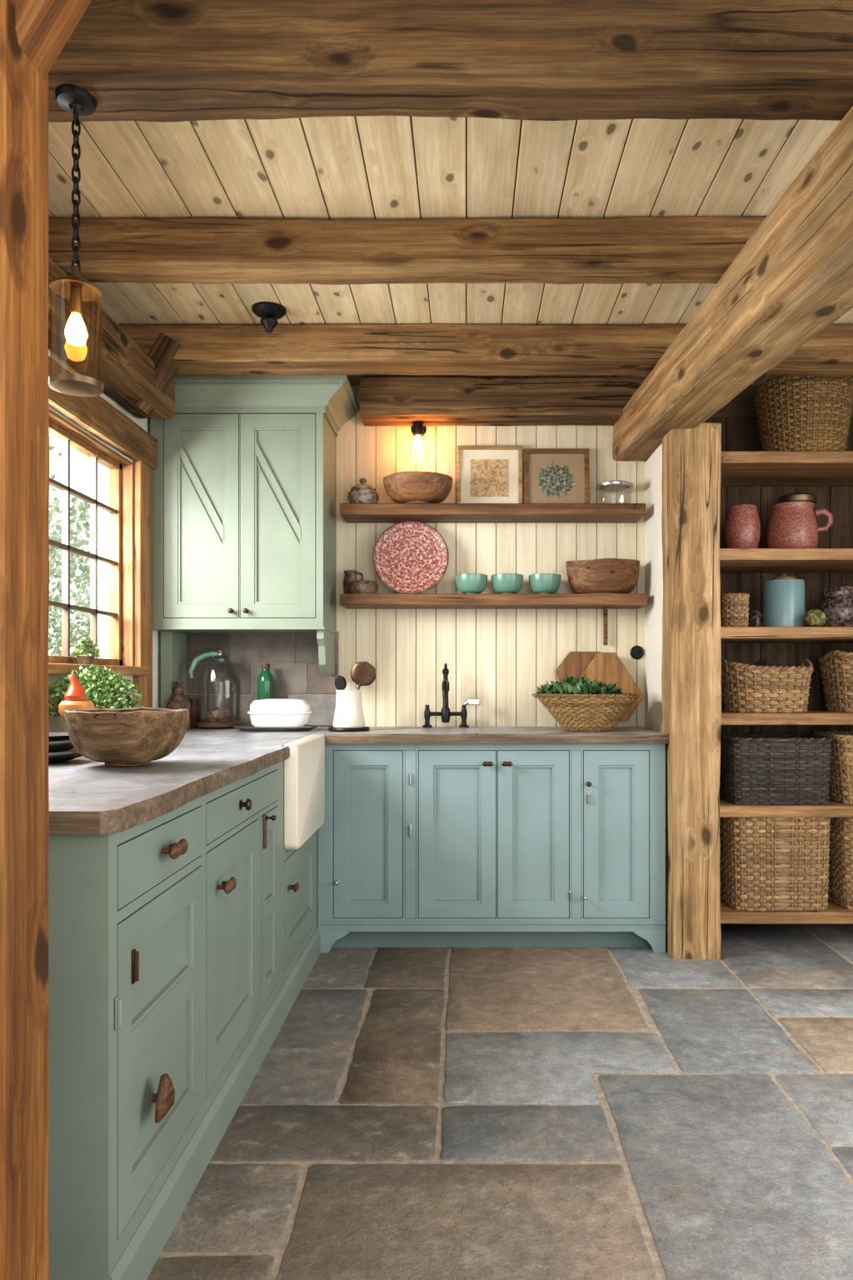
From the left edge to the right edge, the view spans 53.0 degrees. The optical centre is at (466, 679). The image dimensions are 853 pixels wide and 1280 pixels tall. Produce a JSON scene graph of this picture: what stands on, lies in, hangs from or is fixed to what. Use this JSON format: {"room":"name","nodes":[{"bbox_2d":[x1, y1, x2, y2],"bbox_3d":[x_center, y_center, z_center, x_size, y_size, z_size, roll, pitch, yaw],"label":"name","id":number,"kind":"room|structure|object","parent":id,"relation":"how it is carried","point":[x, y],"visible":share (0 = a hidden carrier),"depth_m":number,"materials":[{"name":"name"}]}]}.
{"room":"rustic kitchen","nodes":[
{"label":"rustic kitchen","id":0,"kind":"room"},
{"bbox_2d":[49,350,160,732],"bbox_3d":[-1.425,-0.180,2.578,0.150,2.560,2.756,0,0,0],"label":"wall","id":1,"kind":"structure","parent":0,"point":[57,725],"depth_m":3.45,"materials":[{"name":"paint"}]},
{"bbox_2d":[49,420,121,665],"bbox_3d":[-1.410,-0.463,2.775,0.040,0.825,1.350,0,0,0],"label":"window","id":2,"kind":"structure","parent":1,"relation":"in","point":[67,439],"depth_m":3.22,"materials":[{"name":"brown wood"}]},
{"bbox_2d":[49,663,149,675],"bbox_3d":[-1.345,-0.033,2.765,0.110,0.035,1.430,0,0,0],"label":"trim","id":3,"kind":"structure","parent":1,"relation":"attached to","point":[54,668],"depth_m":3.07,"materials":[{"name":"brown wood"}]},
{"bbox_2d":[71,637,100,664],"bbox_3d":[-1.329,-0.099,2.972,0.093,0.097,0.128,0,0,0],"label":"potted herb","id":4,"kind":"object","parent":3,"relation":"on","point":[86,647],"visible":0.98,"depth_m":2.96,"materials":[{"name":"plant"}]},
{"bbox_2d":[76,655,94,664],"bbox_3d":[-1.330,-0.066,2.980,0.060,0.030,0.060,0,0,0],"label":"pot","id":5,"kind":"object","parent":4,"relation":"on","point":[89,660],"depth_m":2.96,"materials":[{"name":"ceramic"}]},
{"bbox_2d":[50,410,152,707],"bbox_3d":[-1.354,-0.343,2.777,0.072,1.115,1.615,0,0,0],"label":"trim","id":6,"kind":"structure","parent":1,"relation":"attached to","point":[137,477],"depth_m":3.45,"materials":[{"name":"brown wood"}]},
{"bbox_2d":[50,358,157,469],"bbox_3d":[-1.324,-0.945,2.768,0.056,0.136,1.635,0,0,0],"label":"lintel","id":7,"kind":"object","parent":1,"relation":"attached to","point":[95,415],"visible":0.59,"depth_m":3.10,"materials":[{"name":"brown wood"}]},
{"bbox_2d":[49,256,175,419],"bbox_3d":[-1.264,-1.135,2.360,0.169,0.160,2.220,0,0,0],"label":"wall plate","id":8,"kind":"object","parent":1,"relation":"attached to","point":[109,356],"visible":0.64,"depth_m":2.91,"materials":[{"name":"brown wood"}]},
{"bbox_2d":[126,333,179,416],"bbox_3d":[-1.203,-1.175,3.302,0.222,0.293,0.115,0,0,0],"label":"brace","id":9,"kind":"object","parent":8,"relation":"attached to","point":[162,353],"visible":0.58,"depth_m":3.25,"materials":[{"name":"brown wood"}]},
{"bbox_2d":[48,116,852,384],"bbox_3d":[0.329,-1.411,1.235,3.658,0.098,5.470,0,0,0],"label":"ceiling","id":10,"kind":"structure","parent":0,"point":[296,167],"depth_m":2.34,"materials":[{"name":"beige wood"}]},
{"bbox_2d":[251,301,286,332],"bbox_3d":[-0.727,-1.319,3.140,0.124,0.085,0.124,0,0,0],"label":"ceiling light","id":11,"kind":"object","parent":10,"relation":"attached to","point":[269,312],"visible":1,"depth_m":3.11,"materials":[{"name":"black metal"}]},
{"bbox_2d":[49,215,764,284],"bbox_3d":[0.352,-1.288,2.570,3.395,0.152,0.140,0,0,0],"label":"ceiling beam","id":12,"kind":"structure","parent":10,"relation":"attached to","point":[385,249],"depth_m":2.50,"materials":[{"name":"brown wood"}]},
{"bbox_2d":[48,0,852,120],"bbox_3d":[0.352,-1.286,1.770,3.395,0.168,0.168,0,0,0],"label":"ceiling beam","id":13,"kind":"structure","parent":10,"relation":"attached to","point":[492,60],"depth_m":1.70,"materials":[{"name":"brown wood"}]},
{"bbox_2d":[50,83,104,396],"bbox_3d":[-0.810,-0.902,1.770,0.106,0.612,0.106,0,0,0],"label":"pendant lantern","id":14,"kind":"object","parent":13,"relation":"hanging from","point":[77,100],"visible":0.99,"depth_m":1.76,"materials":[{"name":"black metal"}]},
{"bbox_2d":[70,283,82,314],"bbox_3d":[-0.810,-0.788,1.770,0.024,0.060,0.024,0,0,0],"label":"socket","id":15,"kind":"object","parent":14,"relation":"attached to","point":[76,289],"depth_m":1.76,"materials":[{"name":"gold metal"}]},
{"bbox_2d":[115,322,852,375],"bbox_3d":[0.352,-1.287,3.340,3.395,0.152,0.174,0,0,0],"label":"ceiling beam","id":16,"kind":"structure","parent":10,"relation":"attached to","point":[413,348],"depth_m":3.26,"materials":[{"name":"brown wood"}]},
{"bbox_2d":[146,923,852,1279],"bbox_3d":[0.300,1.130,1.235,3.600,0.060,5.470,0,0,0],"label":"floor","id":17,"kind":"structure","parent":0,"point":[413,1113],"depth_m":2.10,"materials":[{"name":"stone"}]},
{"bbox_2d":[0,0,50,1279],"bbox_3d":[-0.715,-0.135,1.101,0.306,2.470,0.131,0,0,0],"label":"timber post","id":18,"kind":"object","parent":17,"relation":"on","point":[25,306],"visible":0.98,"depth_m":1.08,"materials":[{"name":"brown wood"}]},
{"bbox_2d":[15,0,93,80],"bbox_3d":[-0.461,-1.067,1.111,0.419,0.620,0.083,0,0,0],"label":"brace","id":19,"kind":"object","parent":18,"relation":"attached to","point":[42,27],"visible":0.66,"depth_m":1.10,"materials":[{"name":"brown wood"}]},
{"bbox_2d":[48,796,209,1279],"bbox_3d":[-0.942,0.679,1.690,0.756,0.842,0.520,0,0,0],"label":"base cabinet","id":20,"kind":"object","parent":17,"relation":"on","point":[129,1130],"visible":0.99,"depth_m":1.49,"materials":[{"name":"green paint"}]},
{"bbox_2d":[204,761,284,1159],"bbox_3d":[-0.941,0.679,2.350,0.758,0.842,0.800,0,0,0],"label":"base cabinet","id":21,"kind":"object","parent":17,"relation":"on","point":[244,999],"visible":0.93,"depth_m":2.27,"materials":[{"name":"green paint"}]},
{"bbox_2d":[280,760,320,1019],"bbox_3d":[-0.943,0.679,3.088,0.754,0.842,0.676,0,0,0],"label":"base cabinet","id":22,"kind":"object","parent":17,"relation":"on","point":[300,933],"visible":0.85,"depth_m":3.02,"materials":[{"name":"green paint"}]},
{"bbox_2d":[317,743,665,953],"bbox_3d":[0.101,0.679,3.659,1.398,0.842,0.522,0,0,0],"label":"base cabinet","id":23,"kind":"object","parent":17,"relation":"on","point":[420,845],"visible":0.97,"depth_m":3.43,"materials":[{"name":"paint"}]},
{"bbox_2d":[48,726,669,835],"bbox_3d":[-0.270,0.237,2.665,2.150,0.039,2.534,0,0,0],"label":"countertop","id":24,"kind":"structure","parent":23,"relation":"on","point":[87,797],"depth_m":2.18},
{"bbox_2d":[49,753,82,763],"bbox_3d":[-1.105,0.209,2.240,0.180,0.016,0.180,0,0,0],"label":"plate","id":25,"kind":"object","parent":24,"relation":"on","point":[52,760],"visible":0.32,"depth_m":2.21,"materials":[{"name":"black ceramic"}]},
{"bbox_2d":[49,748,79,758],"bbox_3d":[-1.101,0.195,2.240,0.180,0.016,0.180,0,0,0],"label":"plate","id":26,"kind":"object","parent":25,"relation":"on","point":[58,754],"visible":0.33,"depth_m":2.20,"materials":[{"name":"black ceramic"}]},
{"bbox_2d":[49,743,74,752],"bbox_3d":[-1.105,0.181,2.240,0.180,0.016,0.180,0,0,0],"label":"plate","id":27,"kind":"object","parent":26,"relation":"on","point":[52,749],"visible":0.23,"depth_m":2.20,"materials":[{"name":"black ceramic"}]},
{"bbox_2d":[49,739,71,746],"bbox_3d":[-1.107,0.167,2.240,0.180,0.016,0.180,0,0,0],"label":"plate","id":28,"kind":"object","parent":27,"relation":"on","point":[57,743],"visible":0.3,"depth_m":2.20,"materials":[{"name":"black ceramic"}]},
{"bbox_2d":[49,732,69,741],"bbox_3d":[-1.106,0.153,2.240,0.180,0.016,0.180,0,0,0],"label":"plate","id":29,"kind":"object","parent":28,"relation":"on","point":[53,737],"visible":0.27,"depth_m":2.21,"materials":[{"name":"black ceramic"}]},
{"bbox_2d":[58,671,94,753],"bbox_3d":[-1.120,0.097,2.450,0.094,0.240,0.094,0,0,0],"label":"ornament","id":30,"kind":"object","parent":24,"relation":"on","point":[76,692],"visible":0.61,"depth_m":2.42,"materials":[{"name":"orange ceramic"}]},
{"bbox_2d":[58,700,94,753],"bbox_3d":[-1.120,0.139,2.450,0.094,0.156,0.094,0,0,0],"label":"bowl","id":31,"kind":"object","parent":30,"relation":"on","point":[64,706],"depth_m":2.41,"materials":[{"name":"brown wood"}]},
{"bbox_2d":[49,663,144,718],"bbox_3d":[-1.203,0.083,2.758,0.294,0.267,0.383,0,0,0],"label":"potted herb","id":32,"kind":"object","parent":24,"relation":"on","point":[103,685],"visible":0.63,"depth_m":2.71,"materials":[{"name":"green plant"}]},
{"bbox_2d":[65,706,188,766],"bbox_3d":[-0.857,0.146,2.160,0.292,0.143,0.292,0,0,0],"label":"wooden bowl","id":33,"kind":"object","parent":24,"relation":"on","point":[115,737],"visible":1,"depth_m":2.05,"materials":[{"name":"brown wood"}]},
{"bbox_2d":[166,681,190,729],"bbox_3d":[-1.255,0.114,3.720,0.100,0.207,0.100,0,0,0],"label":"bottle","id":34,"kind":"object","parent":24,"relation":"on","point":[178,699],"visible":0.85,"depth_m":3.70,"materials":[{"name":"ceramic"}]},
{"bbox_2d":[188,698,199,727],"bbox_3d":[-1.240,0.152,3.870,0.060,0.130,0.060,0,0,0],"label":"pepper mill","id":35,"kind":"object","parent":24,"relation":"on","point":[195,714],"visible":0.65,"depth_m":3.85,"materials":[{"name":"brown wood"}]},
{"bbox_2d":[187,647,243,729],"bbox_3d":[-1.100,0.038,3.801,0.203,0.358,0.200,0,0,35],"label":"glass cloche","id":36,"kind":"object","parent":24,"relation":"on","point":[217,717],"visible":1,"depth_m":3.76,"materials":[{"name":"clear glass"}]},
{"bbox_2d":[257,663,274,699],"bbox_3d":[-0.908,0.073,3.860,0.072,0.288,0.072,0,0,0],"label":"glass bottle","id":37,"kind":"object","parent":24,"relation":"on","point":[265,681],"visible":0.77,"depth_m":3.83,"materials":[{"name":"glass"}]},
{"bbox_2d":[232,698,318,731],"bbox_3d":[-0.805,0.150,3.600,0.360,0.134,0.180,0,0,0],"label":"butter dish","id":38,"kind":"object","parent":24,"relation":"on","point":[269,714],"visible":1,"depth_m":3.54,"materials":[{"name":"white ceramic"}]},
{"bbox_2d":[232,725,318,731],"bbox_3d":[-0.805,0.207,3.600,0.360,0.020,0.180,0,0,0],"label":"tray","id":39,"kind":"object","parent":24,"relation":"on","point":[243,727],"depth_m":3.54,"materials":[{"name":"grey metal"}]},
{"bbox_2d":[284,734,324,849],"bbox_3d":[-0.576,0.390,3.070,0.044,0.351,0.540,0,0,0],"label":"sink","id":40,"kind":"object","parent":24,"relation":"in","point":[304,770],"visible":1,"depth_m":2.92,"materials":[{"name":"beige ceramic"}]},
{"bbox_2d":[328,690,369,731],"bbox_3d":[-0.498,0.131,3.620,0.176,0.172,0.176,0,0,0],"label":"utensil crock","id":41,"kind":"object","parent":24,"relation":"on","point":[348,716],"visible":1,"depth_m":3.57,"materials":[{"name":"white ceramic"}]},
{"bbox_2d":[335,675,346,689],"bbox_3d":[-0.533,0.081,3.653,0.063,0.194,0.026,0,0,5],"label":"serving spoon","id":42,"kind":"object","parent":41,"relation":"in","point":[340,681],"visible":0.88,"depth_m":3.65,"materials":[{"name":"black metal"}]},
{"bbox_2d":[350,661,376,689],"bbox_3d":[-0.443,0.052,3.613,0.122,0.253,0.025,0,0,-2],"label":"serving spoon","id":43,"kind":"object","parent":41,"relation":"in","point":[362,673],"visible":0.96,"depth_m":3.60,"materials":[{"name":"brown metal"}]},
{"bbox_2d":[328,726,369,731],"bbox_3d":[-0.498,0.210,3.620,0.176,0.014,0.176,0,0,0],"label":"tray","id":44,"kind":"object","parent":24,"relation":"on","point":[331,728],"depth_m":3.55,"materials":[{"name":"black metal"}]},
{"bbox_2d":[422,663,479,727],"bbox_3d":[-0.077,0.072,3.845,0.216,0.290,0.197,0,0,-40],"label":"kitchen faucet","id":45,"kind":"object","parent":24,"relation":"on","point":[445,713],"visible":1,"depth_m":3.85,"materials":[{"name":"black metal"}]},
{"bbox_2d":[555,651,600,682],"bbox_3d":[0.571,0.028,3.907,0.328,0.309,0.054,0,0,0],"label":"cutting board","id":46,"kind":"object","parent":24,"relation":"on","point":[575,663],"visible":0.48,"depth_m":3.91,"materials":[{"name":"brown wood"}]},
{"bbox_2d":[535,693,639,731],"bbox_3d":[0.512,0.138,3.620,0.444,0.156,0.354,0,0,3],"label":"bread basket","id":47,"kind":"object","parent":24,"relation":"on","point":[591,712],"visible":0.96,"depth_m":3.50,"materials":[{"name":"beige wicker"}]},
{"bbox_2d":[531,675,624,698],"bbox_3d":[0.471,0.038,3.624,0.379,0.115,0.319,0,0,0],"label":"salad greens","id":48,"kind":"object","parent":47,"relation":"in","point":[581,685],"visible":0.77,"depth_m":3.54,"materials":[{"name":"green plant"}]},
{"bbox_2d":[581,652,644,720],"bbox_3d":[0.662,0.033,3.881,0.283,0.309,0.054,0,0,0],"label":"cutting board","id":49,"kind":"object","parent":24,"relation":"on","point":[607,667],"visible":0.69,"depth_m":3.88,"materials":[{"name":"brown wood"}]},
{"bbox_2d":[661,423,722,959],"bbox_3d":[0.905,0.048,3.445,0.199,2.105,0.198,0,0,0],"label":"timber post","id":50,"kind":"object","parent":17,"relation":"on","point":[692,567],"visible":0.97,"depth_m":3.35,"materials":[{"name":"brown wood"}]},
{"bbox_2d":[612,105,852,460],"bbox_3d":[0.871,-1.072,2.272,0.208,0.332,3.352,0,1,-3],"label":"support beam","id":51,"kind":"structure","parent":50,"relation":"on","point":[793,277],"depth_m":2.30,"materials":[{"name":"brown wood"}]},
{"bbox_2d":[701,416,852,924],"bbox_3d":[1.518,-0.055,3.724,1.277,2.310,0.453,0,0,0],"label":"shelving unit","id":52,"kind":"object","parent":17,"relation":"on","point":[750,474],"visible":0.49,"depth_m":3.75,"materials":[{"name":"brown wood"}]},
{"bbox_2d":[721,592,749,626],"bbox_3d":[1.146,-0.289,3.640,0.121,0.148,0.121,0,0,0],"label":"basket","id":53,"kind":"object","parent":52,"relation":"on","point":[735,607],"visible":0.93,"depth_m":3.59,"materials":[{"name":"beige wicker"}]},
{"bbox_2d":[725,504,760,548],"bbox_3d":[1.184,-0.638,3.660,0.148,0.200,0.148,0,0,0],"label":"ceramic vase","id":54,"kind":"object","parent":52,"relation":"on","point":[742,525],"visible":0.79,"depth_m":3.60,"materials":[{"name":"red ceramic"}]},
{"bbox_2d":[749,610,763,626],"bbox_3d":[1.288,-0.259,3.780,0.072,0.085,0.072,0,0,0],"label":"glass tumbler","id":55,"kind":"object","parent":52,"relation":"on","point":[756,617],"visible":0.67,"depth_m":3.75,"materials":[{"name":"brown glass"}]},
{"bbox_2d":[720,659,814,712],"bbox_3d":[1.287,0.026,3.680,0.377,0.229,0.317,0,0,0],"label":"woven basket","id":56,"kind":"object","parent":52,"relation":"on","point":[746,687],"visible":0.98,"depth_m":3.55,"materials":[{"name":"beige wicker"}]},
{"bbox_2d":[750,660,779,667],"bbox_3d":[1.282,-0.022,3.678,0.274,0.118,0.257,0,0,-41],"label":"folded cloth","id":57,"kind":"object","parent":56,"relation":"in","point":[764,662],"visible":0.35,"depth_m":3.66,"materials":[{"name":"black fabric"}]},
{"bbox_2d":[720,817,831,911],"bbox_3d":[1.308,0.744,3.670,0.435,0.427,0.336,0,0,0],"label":"storage basket","id":58,"kind":"object","parent":52,"relation":"on","point":[767,863],"visible":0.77,"depth_m":3.52,"materials":[{"name":"beige wicker"}]},
{"bbox_2d":[720,732,832,804],"bbox_3d":[1.308,0.381,3.670,0.435,0.280,0.329,0,0,0],"label":"storage basket","id":59,"kind":"object","parent":52,"relation":"on","point":[756,768],"visible":0.93,"depth_m":3.52,"materials":[{"name":"wicker"}]},
{"bbox_2d":[763,574,805,626],"bbox_3d":[1.373,-0.335,3.690,0.172,0.238,0.172,0,0,0],"label":"canister","id":60,"kind":"object","parent":52,"relation":"on","point":[784,596],"visible":0.85,"depth_m":3.62,"materials":[{"name":"teal ceramic"}]},
{"bbox_2d":[766,501,833,548],"bbox_3d":[1.402,-0.637,3.608,0.252,0.198,0.205,0,0,32],"label":"ceramic pitcher","id":61,"kind":"object","parent":52,"relation":"on","point":[792,524],"visible":0.88,"depth_m":3.54,"materials":[{"name":"red ceramic"}]},
{"bbox_2d":[778,493,817,510],"bbox_3d":[1.481,-0.677,3.820,0.164,0.279,0.164,0,0,0],"label":"jar","id":62,"kind":"object","parent":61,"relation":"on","point":[812,497],"visible":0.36,"depth_m":3.75,"materials":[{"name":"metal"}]},
{"bbox_2d":[753,374,852,450],"bbox_3d":[1.456,-1.098,3.680,0.419,0.326,0.419,0,0,-33],"label":"woven basket","id":63,"kind":"object","parent":52,"relation":"on","point":[801,412],"visible":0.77,"depth_m":3.53,"materials":[{"name":"brown wicker"}]},
{"bbox_2d":[804,609,826,626],"bbox_3d":[1.454,-0.255,3.560,0.091,0.072,0.091,0,0,0],"label":"artichoke","id":64,"kind":"object","parent":52,"relation":"on","point":[817,617],"visible":1,"depth_m":3.53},
{"bbox_2d":[813,730,852,804],"bbox_3d":[1.749,0.375,3.670,0.428,0.291,0.338,0,0,0],"label":"storage basket","id":65,"kind":"object","parent":52,"relation":"on","point":[841,788],"visible":0.63,"depth_m":3.56,"materials":[{"name":"beige wicker"}]},
{"bbox_2d":[818,650,852,712],"bbox_3d":[1.713,0.009,3.700,0.330,0.264,0.330,0,0,0],"label":"woven basket","id":66,"kind":"object","parent":52,"relation":"on","point":[837,667],"visible":1,"depth_m":3.63,"materials":[{"name":"beige wicker"}]},
{"bbox_2d":[820,586,852,626],"bbox_3d":[1.626,-0.308,3.721,0.170,0.186,0.169,0,0,0],"label":"storage jar","id":67,"kind":"object","parent":52,"relation":"on","point":[837,606],"visible":0.84,"depth_m":3.66,"materials":[{"name":"ceramic"}]},
{"bbox_2d":[827,817,852,909],"bbox_3d":[1.763,0.755,3.670,0.426,0.404,0.336,0,0,0],"label":"storage basket","id":68,"kind":"object","parent":52,"relation":"on","point":[841,867],"visible":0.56,"depth_m":3.57,"materials":[{"name":"beige wicker"}]},
{"bbox_2d":[318,384,852,727],"bbox_3d":[0.300,-0.180,4.000,3.600,2.560,0.100,0,0,0],"label":"wall","id":69,"kind":"structure","parent":0,"point":[499,657],"depth_m":3.95,"materials":[{"name":"paint"}]},
{"bbox_2d":[150,375,359,707],"bbox_3d":[-0.921,-0.529,3.739,0.849,1.455,0.417,0,0,0],"label":"upper cabinet","id":70,"kind":"object","parent":69,"relation":"attached to","point":[244,476],"visible":0.91,"depth_m":3.60,"materials":[{"name":"green paint"}]},
{"bbox_2d":[186,631,339,725],"bbox_3d":[-0.968,-0.002,3.942,0.755,0.436,0.014,0,0,0],"label":"backsplash","id":71,"kind":"structure","parent":69,"relation":"attached to","point":[292,658],"depth_m":3.94,"materials":[{"name":"tile"}]},
{"bbox_2d":[411,420,426,450],"bbox_3d":[-0.221,-1.109,3.892,0.110,0.230,0.115,0,0,0],"label":"wall sconce","id":72,"kind":"object","parent":69,"relation":"attached to","point":[418,430],"visible":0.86,"depth_m":3.88,"materials":[{"name":"black metal"}]},
{"bbox_2d":[413,420,423,436],"bbox_3d":[-0.221,-1.167,3.889,0.048,0.115,0.048,0,0,0],"label":"socket","id":73,"kind":"object","parent":72,"relation":"attached to","point":[417,426],"depth_m":3.87,"materials":[{"name":"black metal"}]},
{"bbox_2d":[340,503,645,523],"bbox_3d":[0.116,-0.747,3.844,1.342,0.050,0.208,0,0,0],"label":"wall shelf","id":74,"kind":"object","parent":69,"relation":"attached to","point":[351,512],"visible":0.99,"depth_m":3.74,"materials":[{"name":"brown wood"}]},
{"bbox_2d":[347,478,379,503],"bbox_3d":[-0.465,-0.839,3.850,0.141,0.136,0.141,0,0,0],"label":"lidded jar","id":75,"kind":"object","parent":74,"relation":"on","point":[362,492],"visible":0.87,"depth_m":3.80,"materials":[{"name":"grey ceramic"}]},
{"bbox_2d":[383,470,453,503],"bbox_3d":[-0.216,-0.832,3.800,0.312,0.121,0.309,0,0,0],"label":"wooden bowl","id":76,"kind":"object","parent":74,"relation":"on","point":[411,487],"visible":0.84,"depth_m":3.69,"materials":[{"name":"brown wood"}]},
{"bbox_2d":[456,445,522,503],"bbox_3d":[0.106,-0.923,3.916,0.300,0.300,0.044,0,0,0],"label":"picture frame","id":77,"kind":"object","parent":74,"relation":"on","point":[485,474],"visible":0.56,"depth_m":3.91,"materials":[{"name":"wood"}]},
{"bbox_2d":[470,459,509,496],"bbox_3d":[0.106,-0.923,3.913,0.174,0.174,0.002,0,-4,0],"label":"print","id":78,"kind":"object","parent":77,"relation":"attached to","point":[489,477],"depth_m":3.91},
{"bbox_2d":[523,448,589,503],"bbox_3d":[0.413,-0.915,3.915,0.300,0.286,0.043,0,0,0],"label":"picture frame","id":79,"kind":"object","parent":74,"relation":"on","point":[551,475],"visible":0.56,"depth_m":3.91,"materials":[{"name":"beige paper"}]},
{"bbox_2d":[596,480,633,492],"bbox_3d":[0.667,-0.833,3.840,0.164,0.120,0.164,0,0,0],"label":"lid","id":80,"kind":"object","parent":74,"relation":"on","point":[613,486],"visible":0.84,"depth_m":3.80,"materials":[{"name":"white metal"}]},
{"bbox_2d":[340,593,647,609],"bbox_3d":[0.120,-0.350,3.844,1.350,0.050,0.208,0,0,0],"label":"wall shelf","id":81,"kind":"object","parent":69,"relation":"attached to","point":[349,601],"visible":1,"depth_m":3.74,"materials":[{"name":"brown wood"}]},
{"bbox_2d":[343,570,364,593],"bbox_3d":[-0.523,-0.436,3.915,0.085,0.120,0.068,0,0,-32],"label":"jug","id":82,"kind":"object","parent":81,"relation":"on","point":[350,575],"visible":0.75,"depth_m":3.88,"materials":[{"name":"brown ceramic"}]},
{"bbox_2d":[348,580,378,593],"bbox_3d":[-0.463,-0.407,3.820,0.136,0.062,0.136,0,0,0],"label":"clay pot","id":83,"kind":"object","parent":81,"relation":"on","point":[356,586],"visible":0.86,"depth_m":3.77,"materials":[{"name":"brown ceramic"}]},
{"bbox_2d":[372,520,449,593],"bbox_3d":[-0.252,-0.552,3.866,0.345,0.341,0.070,0,0,2],"label":"decorative plate","id":84,"kind":"object","parent":81,"relation":"on","point":[409,557],"visible":0.95,"depth_m":3.88,"materials":[{"name":"ceramic"}]},
{"bbox_2d":[455,573,487,594],"bbox_3d":[0.022,-0.421,3.830,0.146,0.090,0.146,0,0,0],"label":"ceramic bowl","id":85,"kind":"object","parent":81,"relation":"on","point":[469,583],"visible":0.91,"depth_m":3.77,"materials":[{"name":"green ceramic"}]},
{"bbox_2d":[491,573,523,594],"bbox_3d":[0.183,-0.421,3.830,0.146,0.090,0.146,0,0,0],"label":"ceramic bowl","id":86,"kind":"object","parent":81,"relation":"on","point":[502,583],"visible":0.93,"depth_m":3.77,"materials":[{"name":"green ceramic"}]},
{"bbox_2d":[529,573,561,594],"bbox_3d":[0.352,-0.421,3.830,0.146,0.090,0.146,0,0,0],"label":"ceramic bowl","id":87,"kind":"object","parent":81,"relation":"on","point":[539,582],"visible":0.87,"depth_m":3.77,"materials":[{"name":"green ceramic"}]},
{"bbox_2d":[565,558,639,594],"bbox_3d":[0.613,-0.452,3.839,0.333,0.157,0.200,0,0,0],"label":"wooden bowl","id":88,"kind":"object","parent":81,"relation":"on","point":[587,576],"visible":0.91,"depth_m":3.76,"materials":[{"name":"brown wood"}]},
{"bbox_2d":[604,609,607,644],"bbox_3d":[0.641,-0.239,3.930,0.018,0.165,0.012,0,0,0],"label":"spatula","id":89,"kind":"object","parent":81,"relation":"hanging from","point":[605,610],"visible":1,"depth_m":3.92,"materials":[{"name":"brown wood"}]},
{"bbox_2d":[360,376,644,426],"bbox_3d":[0.165,-1.250,3.855,1.270,0.173,0.186,0,0,0],"label":"ceiling beam","id":90,"kind":"structure","parent":69,"relation":"attached to","point":[397,401],"depth_m":3.77,"materials":[{"name":"brown wood"}]},
{"bbox_2d":[630,645,644,659],"bbox_3d":[0.789,-0.123,3.938,0.064,0.064,0.022,0,0,0],"label":"handle","id":91,"kind":"object","parent":69,"relation":"attached to","point":[637,652],"visible":1,"depth_m":3.94,"materials":[{"name":"black metal"}]},
{"bbox_2d":[645,443,662,732],"bbox_3d":[0.848,0.050,3.751,0.044,2.100,0.398,0,0,0],"label":"wall","id":92,"kind":"structure","parent":0,"point":[653,588],"depth_m":3.77,"materials":[{"name":"paint"}]},
{"label":"outside","id":93,"kind":"structure","parent":0,"visible":0},
{"bbox_3d":[-7.775,1.175,8.500,12.450,0.050,23.000,0,0,0],"label":"ground","id":94,"kind":"structure","parent":93,"visible":0},
{"bbox_2d":[49,445,89,656],"bbox_3d":[-5.966,-1.148,11.978,3.193,4.140,12.141,0,0,0],"label":"foliage","id":95,"kind":"object","parent":94,"relation":"on","point":[85,569],"visible":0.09,"depth_m":11.34,"materials":[{"name":"green plant"}]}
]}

